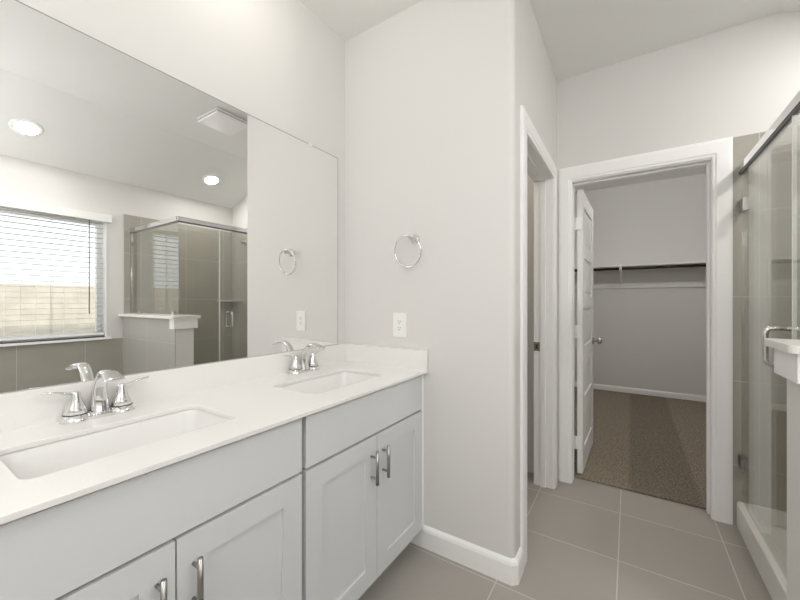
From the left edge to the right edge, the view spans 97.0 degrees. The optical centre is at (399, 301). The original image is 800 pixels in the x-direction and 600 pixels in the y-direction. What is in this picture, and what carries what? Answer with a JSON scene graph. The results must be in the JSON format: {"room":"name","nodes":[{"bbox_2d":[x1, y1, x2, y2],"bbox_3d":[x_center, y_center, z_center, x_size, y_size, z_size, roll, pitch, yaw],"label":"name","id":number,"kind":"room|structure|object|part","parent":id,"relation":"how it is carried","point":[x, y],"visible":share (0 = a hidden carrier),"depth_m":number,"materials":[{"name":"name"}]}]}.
{"room":"bathroom","nodes":[
{"label":"bathroom","id":0,"kind":"room"},
{"bbox_2d":[18,0,344,343],"bbox_3d":[-0.052,-0.165,2.655,0.120,2.850,7.340,0,0,33],"label":"wall","id":1,"kind":"structure","parent":0,"point":[276,62],"depth_m":1.58,"materials":[{"name":"white paint"}]},
{"bbox_2d":[0,0,337,393],"bbox_3d":[-0.783,-0.295,1.407,0.009,1.090,1.550,0,0,33],"label":"wall mirror","id":2,"kind":"object","parent":1,"relation":"attached to","point":[150,221],"visible":1,"depth_m":1.23,"materials":[{"name":"silver mirror"}]},
{"bbox_2d":[0,343,345,432],"bbox_3d":[-0.753,0.301,1.443,0.020,0.102,1.594,0,0,33],"label":"backsplash","id":3,"kind":"structure","parent":1,"relation":"attached to","point":[27,408],"depth_m":1.27,"materials":[{"name":"white stone"}]},
{"bbox_2d":[345,0,525,558],"bbox_3d":[0.150,-0.148,1.940,0.997,2.816,0.220,0,0,33],"label":"wall","id":4,"kind":"structure","parent":0,"point":[435,91],"depth_m":1.75,"materials":[{"name":"white paint"}]},
{"bbox_2d":[393,313,405,336],"bbox_3d":[-0.002,0.126,1.902,0.081,0.128,0.009,0,0,33],"label":"wall outlet","id":5,"kind":"object","parent":4,"relation":"attached to","point":[399,319],"visible":1,"depth_m":1.90,"materials":[{"name":"white plastic"}]},
{"bbox_2d":[397,318,401,330],"bbox_3d":[-0.004,0.126,1.900,0.033,0.068,0.003,0,0,33],"label":"receptacle","id":6,"kind":"object","parent":5,"relation":"attached to","point":[399,320],"depth_m":1.90,"materials":[{"name":"white plastic"}]},
{"bbox_2d":[394,234,421,267],"bbox_3d":[0.048,-0.262,1.834,0.168,0.177,0.069,0,0,33],"label":"towel ring","id":7,"kind":"object","parent":4,"relation":"attached to","point":[415,238],"visible":1,"depth_m":1.82,"materials":[{"name":"silver metal"}]},
{"bbox_2d":[411,525,523,585],"bbox_3d":[0.300,1.206,1.762,0.588,0.108,0.121,0,0,33],"label":"baseboard","id":8,"kind":"structure","parent":4,"relation":"attached to","point":[509,571],"depth_m":1.66,"materials":[{"name":"white paint"}]},
{"bbox_2d":[526,0,556,166],"bbox_3d":[0.819,-0.148,2.167,0.120,2.816,0.888,0,0,33],"label":"wall","id":9,"kind":"structure","parent":0,"point":[541,83],"depth_m":2.05,"materials":[{"name":"white paint"}]},
{"bbox_2d":[520,105,556,567],"bbox_3d":[0.780,0.170,2.092,0.138,2.181,0.950,0,0,33],"label":"door frame","id":10,"kind":"structure","parent":9,"relation":"attached to","point":[535,160],"depth_m":2.38,"materials":[{"name":"white paint"}]},
{"bbox_3d":[0.938,0.310,2.428,0.038,0.060,0.004,0,0,33],"label":"strike plate","id":11,"kind":"part","parent":10,"relation":"part of","materials":[{"name":"silver metal"}]},
{"bbox_2d":[300,0,799,81],"bbox_3d":[0.399,-1.425,0.515,3.204,0.502,4.238,0,0,33],"label":"ceiling","id":12,"kind":"structure","parent":0,"point":[579,37],"depth_m":1.96,"materials":[{"name":"white paint"}]},
{"bbox_2d":[358,387,771,599],"bbox_3d":[1.242,1.284,1.817,3.204,0.072,7.340,0,0,33],"label":"floor","id":13,"kind":"structure","parent":0,"point":[587,540],"depth_m":1.90,"materials":[{"name":"grey tile"}]},
{"bbox_2d":[0,418,301,599],"bbox_3d":[-0.731,0.814,0.955,0.583,0.894,0.769,0,0,33],"label":"vanity cabinet","id":14,"kind":"object","parent":13,"relation":"on","point":[224,522],"visible":0.92,"depth_m":0.83,"materials":[{"name":"grey wood"}]},
{"bbox_3d":[-0.629,0.853,0.665,0.019,0.598,0.375,0,0,33],"label":"door","id":15,"kind":"part","parent":14,"relation":"part of","materials":[{"name":"white paint"}]},
{"bbox_3d":[-0.524,0.672,0.775,0.040,0.134,0.013,0,0,33],"label":"handle","id":16,"kind":"part","parent":14,"relation":"part of","materials":[{"name":"silver metal"}]},
{"bbox_3d":[-0.481,0.672,0.841,0.040,0.134,0.013,0,0,33],"label":"handle","id":17,"kind":"part","parent":14,"relation":"part of","materials":[{"name":"silver metal"}]},
{"bbox_3d":[-0.424,0.853,0.982,0.019,0.598,0.373,0,0,33],"label":"door","id":18,"kind":"part","parent":14,"relation":"part of","materials":[{"name":"white paint"}]},
{"bbox_2d":[300,374,423,599],"bbox_3d":[-0.301,0.814,1.618,0.583,0.894,0.809,0,0,33],"label":"vanity cabinet","id":19,"kind":"object","parent":13,"relation":"on","point":[362,472],"visible":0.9,"depth_m":1.40,"materials":[{"name":"grey wood"}]},
{"bbox_2d":[0,343,427,524],"bbox_3d":[-0.525,0.308,1.295,0.565,0.116,1.594,0,0,33],"label":"countertop","id":20,"kind":"structure","parent":19,"relation":"on","point":[244,391],"depth_m":1.11,"materials":[{"name":"white stone"}]},
{"bbox_2d":[40,369,148,424],"bbox_3d":[-0.891,0.279,1.068,0.158,0.147,0.264,0,0,33],"label":"faucet","id":21,"kind":"object","parent":20,"relation":"on","point":[76,411],"visible":1,"depth_m":1.07,"materials":[{"name":"silver metal"}]},
{"bbox_3d":[-0.968,0.303,1.027,0.072,0.098,0.112,0,0,33],"label":"handle","id":22,"kind":"part","parent":21,"relation":"part of","materials":[{"name":"silver metal"}]},
{"bbox_3d":[-0.920,0.348,1.086,0.040,0.009,0.120,0,0,33],"label":"deck plate","id":23,"kind":"part","parent":21,"relation":"part of","materials":[{"name":"silver metal"}]},
{"bbox_3d":[-0.885,0.277,1.064,0.146,0.142,0.054,0,0,33],"label":"spout","id":24,"kind":"part","parent":21,"relation":"part of","materials":[{"name":"silver metal"}]},
{"bbox_3d":[-0.885,0.303,1.155,0.072,0.098,0.112,0,0,33],"label":"handle","id":25,"kind":"part","parent":21,"relation":"part of","materials":[{"name":"silver metal"}]},
{"bbox_2d":[0,409,230,479],"bbox_3d":[-0.723,0.451,0.952,0.281,0.168,0.476,0,0,33],"label":"sink","id":26,"kind":"object","parent":20,"relation":"in","point":[42,460],"visible":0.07,"depth_m":1.00,"materials":[{"name":"white ceramic"}]},
{"bbox_2d":[283,343,324,374],"bbox_3d":[-0.445,0.279,1.756,0.158,0.147,0.264,0,0,33],"label":"faucet","id":27,"kind":"object","parent":20,"relation":"on","point":[297,367],"visible":1,"depth_m":1.76,"materials":[{"name":"silver metal"}]},
{"bbox_3d":[-0.522,0.303,1.715,0.072,0.098,0.112,0,0,33],"label":"handle","id":28,"kind":"part","parent":27,"relation":"part of","materials":[{"name":"silver metal"}]},
{"bbox_3d":[-0.440,0.277,1.752,0.146,0.142,0.054,0,0,33],"label":"spout","id":29,"kind":"part","parent":27,"relation":"part of","materials":[{"name":"silver metal"}]},
{"bbox_3d":[-0.439,0.303,1.843,0.072,0.098,0.112,0,0,33],"label":"handle","id":30,"kind":"part","parent":27,"relation":"part of","materials":[{"name":"silver metal"}]},
{"bbox_2d":[278,372,377,393],"bbox_3d":[-0.305,0.451,1.592,0.287,0.168,0.470,0,0,33],"label":"sink","id":31,"kind":"object","parent":20,"relation":"in","point":[323,384],"visible":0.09,"depth_m":1.75,"materials":[{"name":"white ceramic"}]},
{"bbox_3d":[-0.209,0.853,1.314,0.019,0.598,0.382,0,0,33],"label":"door","id":32,"kind":"part","parent":19,"relation":"part of","materials":[{"name":"white paint"}]},
{"bbox_3d":[-0.105,0.459,1.475,0.019,0.170,0.765,0,0,33],"label":"false drawer","id":33,"kind":"part","parent":19,"relation":"part of","materials":[{"name":"white paint"}]},
{"bbox_3d":[-0.102,0.672,1.427,0.040,0.134,0.013,0,0,33],"label":"handle","id":34,"kind":"part","parent":19,"relation":"part of","materials":[{"name":"silver metal"}]},
{"bbox_3d":[-0.059,0.672,1.494,0.040,0.134,0.013,0,0,33],"label":"handle","id":35,"kind":"part","parent":19,"relation":"part of","materials":[{"name":"silver metal"}]},
{"bbox_3d":[0.000,0.853,1.637,0.019,0.598,0.378,0,0,33],"label":"door","id":36,"kind":"part","parent":19,"relation":"part of","materials":[{"name":"white paint"}]},
{"bbox_2d":[737,501,786,599],"bbox_3d":[2.038,1.190,1.277,1.019,0.138,1.034,0,0,33],"label":"shower pan","id":37,"kind":"object","parent":13,"relation":"on","point":[763,530],"visible":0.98,"depth_m":1.74,"materials":[{"name":"white plastic"}]},
{"bbox_2d":[738,91,799,472],"bbox_3d":[1.993,0.181,1.246,1.062,1.876,1.135,0,0,33],"label":"shower enclosure","id":38,"kind":"object","parent":37,"relation":"on","point":[790,113],"visible":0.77,"depth_m":1.41,"materials":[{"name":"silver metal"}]},
{"bbox_3d":[2.014,-0.738,1.233,1.012,0.038,1.135,0,0,33],"label":"header rail","id":39,"kind":"part","parent":38,"relation":"part of","materials":[{"name":"silver metal"}]},
{"bbox_3d":[1.558,0.185,1.433,0.129,0.169,0.019,0,0,33],"label":"handle","id":40,"kind":"part","parent":38,"relation":"part of","materials":[{"name":"silver metal"}]},
{"bbox_2d":[574,173,705,395],"bbox_3d":[3.204,-0.165,4.847,2.964,2.850,0.120,0,0,33],"label":"wall","id":41,"kind":"structure","parent":0,"point":[652,338],"depth_m":4.70,"materials":[{"name":"white paint"}]},
{"bbox_2d":[574,261,705,288],"bbox_3d":[3.077,-0.327,4.649,2.964,0.295,0.350,0,0,33],"label":"closet shelf","id":42,"kind":"object","parent":41,"relation":"attached to","point":[691,283],"visible":0.47,"depth_m":4.63,"materials":[{"name":"white wood"}]},
{"bbox_2d":[574,264,705,271],"bbox_3d":[3.017,-0.427,4.557,2.964,0.034,0.034,0,0,33],"label":"closet rod","id":43,"kind":"object","parent":42,"relation":"attached to","point":[688,265],"visible":0.48,"depth_m":4.45,"materials":[{"name":"brown metal"}]},
{"bbox_2d":[574,381,705,401],"bbox_3d":[3.168,1.218,4.790,2.964,0.085,0.014,0,0,33],"label":"baseboard","id":44,"kind":"structure","parent":41,"relation":"attached to","point":[692,397],"depth_m":4.69,"materials":[{"name":"white paint"}]},
{"bbox_2d":[574,166,705,192],"bbox_3d":[2.394,-1.620,3.595,3.204,0.060,3.102,0,0,33],"label":"ceiling","id":45,"kind":"structure","parent":0,"point":[701,170],"depth_m":4.62,"materials":[{"name":"white paint"}]},
{"bbox_2d":[527,11,799,524],"bbox_3d":[1.599,-0.165,2.257,3.084,2.850,0.130,0,0,33],"label":"wall","id":46,"kind":"structure","parent":0,"point":[735,81],"depth_m":1.98,"materials":[{"name":"white paint"}]},
{"bbox_2d":[575,189,601,473],"bbox_3d":[1.490,0.218,2.834,0.179,2.045,0.713,0,0,34],"label":"door","id":47,"kind":"structure","parent":46,"relation":"in","point":[584,219],"depth_m":2.58,"materials":[{"name":"white paint"}]},
{"bbox_3d":[1.654,0.340,3.075,0.179,0.062,0.062,0,0,34],"label":"knob","id":48,"kind":"part","parent":47,"relation":"part of","materials":[{"name":"silver metal"}]},
{"bbox_2d":[558,137,732,524],"bbox_3d":[1.531,0.166,2.296,0.908,2.189,0.140,0,0,33],"label":"door frame","id":49,"kind":"structure","parent":46,"relation":"attached to","point":[716,155],"depth_m":2.08,"materials":[{"name":"white paint"}]},
{"bbox_2d":[764,338,799,599],"bbox_3d":[1.661,0.693,0.805,1.141,1.134,0.243,0,0,33],"label":"wall","id":50,"kind":"structure","parent":0,"point":[786,351],"depth_m":1.11,"materials":[{"name":"white paint"}]}
]}

